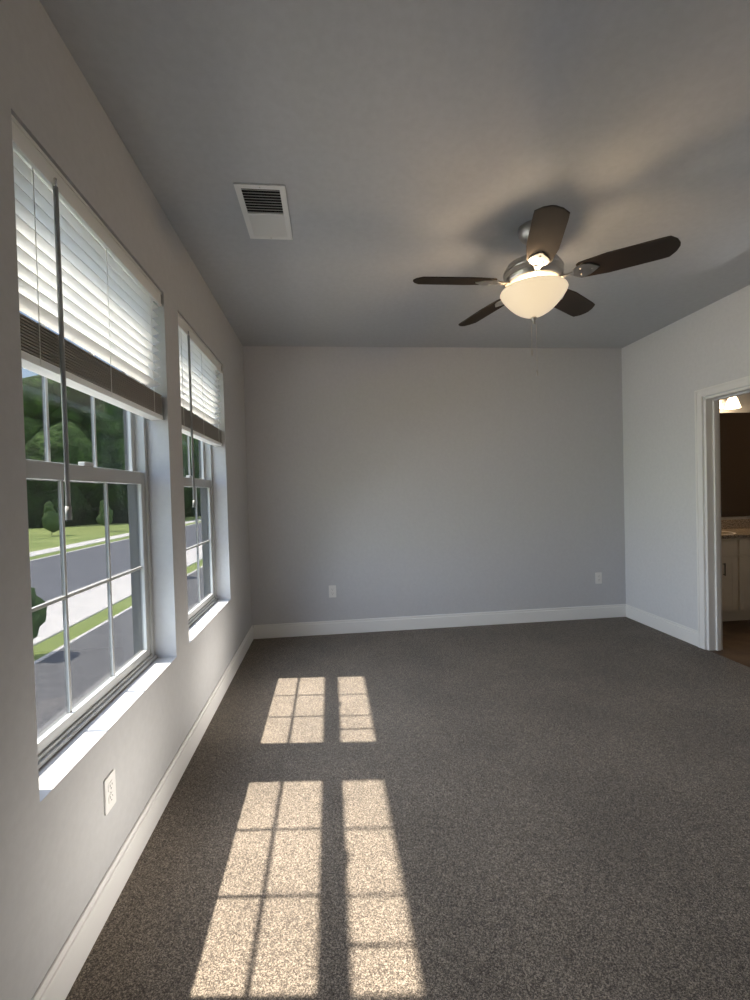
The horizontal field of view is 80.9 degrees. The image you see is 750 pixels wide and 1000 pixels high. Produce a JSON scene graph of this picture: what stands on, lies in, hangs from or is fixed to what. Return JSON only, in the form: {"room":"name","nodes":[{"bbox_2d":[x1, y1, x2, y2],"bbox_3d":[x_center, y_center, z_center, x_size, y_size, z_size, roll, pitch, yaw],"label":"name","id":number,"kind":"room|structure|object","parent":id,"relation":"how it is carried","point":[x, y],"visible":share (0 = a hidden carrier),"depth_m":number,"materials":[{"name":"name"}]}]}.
{"room":"empty bedroom","nodes":[
{"label":"empty bedroom","id":0,"kind":"room"},
{"bbox_2d":[0,0,251,999],"bbox_3d":[-1.013,-0.021,1.463,0.190,2.740,5.618,-2,1,-6],"label":"wall","id":1,"kind":"structure","parent":0,"point":[62,838],"depth_m":1.43,"materials":[{"name":"paint"}]},
{"bbox_2d":[19,310,156,768],"bbox_3d":[-1.073,-0.105,1.604,0.095,1.749,1.006,-2,1,-6],"label":"window","id":2,"kind":"structure","parent":1,"relation":"in","point":[92,604],"depth_m":1.59,"materials":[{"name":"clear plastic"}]},
{"bbox_2d":[11,114,162,519],"bbox_3d":[-0.982,-0.463,1.608,0.084,1.037,1.004,-2,1,-6],"label":"window blind","id":3,"kind":"object","parent":2,"relation":"attached to","point":[85,282],"visible":0.88,"depth_m":1.42,"materials":[{"name":"white plastic"}]},
{"bbox_2d":[103,769,115,815],"bbox_3d":[-0.885,0.976,1.471,0.008,0.115,0.070,-2,1,-6],"label":"electrical outlet","id":4,"kind":"object","parent":1,"relation":"attached to","point":[109,786],"visible":1,"depth_m":1.46,"materials":[{"name":"white plastic"}]},
{"bbox_2d":[31,625,253,999],"bbox_3d":[-0.876,1.280,1.496,0.014,0.130,5.318,-2,1,-6],"label":"baseboard","id":5,"kind":"structure","parent":1,"relation":"attached to","point":[58,981],"depth_m":1.53,"materials":[{"name":"white wood"}]},
{"bbox_2d":[181,406,217,625],"bbox_3d":[-1.195,-0.122,2.788,0.095,1.749,0.969,-2,1,-6],"label":"window","id":6,"kind":"structure","parent":1,"relation":"in","point":[200,557],"depth_m":3.00,"materials":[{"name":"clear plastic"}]},
{"bbox_2d":[178,313,221,506],"bbox_3d":[-1.104,-0.481,2.792,0.084,1.037,0.967,-2,1,-6],"label":"window blind","id":7,"kind":"object","parent":6,"relation":"attached to","point":[199,363],"visible":0.79,"depth_m":2.73,"materials":[{"name":"white plastic"}]},
{"bbox_2d":[39,0,749,347],"bbox_3d":[2.085,-1.562,1.986,6.548,0.150,6.068,-2,1,-6],"label":"ceiling","id":8,"kind":"structure","parent":0,"point":[395,147],"depth_m":1.78,"materials":[{"name":"paint"}]},
{"bbox_2d":[233,183,292,239],"bbox_3d":[-0.539,-1.412,2.176,0.225,0.012,0.420,-2,1,-6],"label":"ceiling vent","id":9,"kind":"object","parent":8,"relation":"in","point":[264,209],"visible":1,"depth_m":2.15,"materials":[{"name":"white metal"}]},
{"bbox_2d":[413,205,680,375],"bbox_3d":[0.800,-1.060,2.364,1.199,0.794,1.246,-2,1,-6],"label":"ceiling fan","id":10,"kind":"object","parent":8,"relation":"hanging from","point":[534,283],"visible":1,"depth_m":2.23,"materials":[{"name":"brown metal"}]},
{"bbox_2d":[65,617,749,999],"bbox_3d":[0.894,1.353,1.680,3.948,0.120,5.618,-2,1,-6],"label":"floor","id":11,"kind":"structure","parent":0,"point":[541,811],"depth_m":1.74,"materials":[{"name":"grey carpet"}]},
{"bbox_2d":[243,346,625,627],"bbox_3d":[0.669,-0.118,4.384,3.758,2.740,0.150,-2,1,-6],"label":"wall","id":12,"kind":"structure","parent":0,"point":[384,482],"depth_m":4.29,"materials":[{"name":"paint"}]},
{"bbox_2d":[329,585,335,597],"bbox_3d":[-0.406,0.875,4.207,0.070,0.115,0.008,-2,1,-6],"label":"electrical outlet","id":13,"kind":"object","parent":12,"relation":"attached to","point":[332,590],"visible":1,"depth_m":4.21,"materials":[{"name":"white plastic"}]},
{"bbox_2d":[253,604,625,638],"bbox_3d":[0.714,1.187,4.325,3.730,0.130,0.014,-2,1,-6],"label":"baseboard","id":14,"kind":"structure","parent":12,"relation":"attached to","point":[415,622],"depth_m":4.31,"materials":[{"name":"white wood"}]},
{"bbox_2d":[595,572,601,583],"bbox_3d":[2.278,0.796,4.483,0.070,0.115,0.008,-2,1,-6],"label":"electrical outlet","id":15,"kind":"object","parent":12,"relation":"attached to","point":[598,577],"visible":1,"depth_m":4.48,"materials":[{"name":"white plastic"}]},
{"bbox_2d":[621,285,749,640],"bbox_3d":[2.870,-0.137,1.937,0.120,2.740,5.468,-2,1,-6],"label":"wall","id":16,"kind":"structure","parent":0,"point":[668,370],"depth_m":3.89,"materials":[{"name":"paint"}]},
{"bbox_2d":[625,604,697,646],"bbox_3d":[2.847,1.171,1.878,0.014,0.130,5.318,-2,1,-6],"label":"baseboard","id":17,"kind":"structure","parent":16,"relation":"attached to","point":[678,631],"depth_m":4.00,"materials":[{"name":"white wood"}]},
{"bbox_2d":[694,376,749,650],"bbox_3d":[2.752,0.167,3.152,0.157,2.098,0.916,-2,1,-6],"label":"door frame","id":18,"kind":"structure","parent":16,"relation":"in","point":[713,519],"depth_m":3.52,"materials":[{"name":"white wood"}]},
{"bbox_2d":[711,620,749,666],"bbox_3d":[3.842,1.239,3.561,2.304,0.120,2.660,-2,1,-6],"label":"floor","id":19,"kind":"structure","parent":0,"point":[736,641],"depth_m":3.71,"materials":[{"name":"brown wood"}]},
{"bbox_2d":[721,535,749,620],"bbox_3d":[3.670,0.760,4.482,1.330,0.815,0.566,-2,1,-6],"label":"bathroom vanity","id":20,"kind":"object","parent":19,"relation":"on","point":[735,538],"depth_m":4.20,"materials":[{"name":"beige wood"}]},
{"bbox_2d":[721,527,749,538],"bbox_3d":[3.658,0.338,4.480,1.360,0.031,0.555,-2,1,-6],"label":"countertop","id":21,"kind":"structure","parent":20,"relation":"on","point":[726,532],"depth_m":4.47,"materials":[{"name":"brown stone"}]},
{"bbox_2d":[720,393,749,519],"bbox_3d":[3.674,-0.209,4.810,2.070,2.740,0.100,-2,1,-6],"label":"wall","id":22,"kind":"structure","parent":0,"point":[744,400],"depth_m":4.77,"materials":[{"name":"paint"}]},
{"bbox_2d":[719,396,740,408],"bbox_3d":[3.466,-1.046,4.634,0.800,0.170,0.178,-2,1,-6],"label":"sconce","id":23,"kind":"object","parent":22,"relation":"attached to","point":[732,403],"visible":0.15,"depth_m":4.62,"materials":[{"name":"white glass"}]},
{"bbox_2d":[720,413,749,516],"bbox_3d":[3.610,-0.374,4.745,1.290,1.125,0.006,-2,1,-6],"label":"bathroom mirror","id":24,"kind":"object","parent":22,"relation":"attached to","point":[735,459],"depth_m":4.77,"materials":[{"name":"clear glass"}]},
{"bbox_2d":[721,519,749,526],"bbox_3d":[3.629,0.269,4.745,1.360,0.099,0.020,-2,1,-6],"label":"backsplash","id":25,"kind":"structure","parent":22,"relation":"attached to","point":[733,522],"depth_m":4.76,"materials":[{"name":"brown stone"}]}
]}

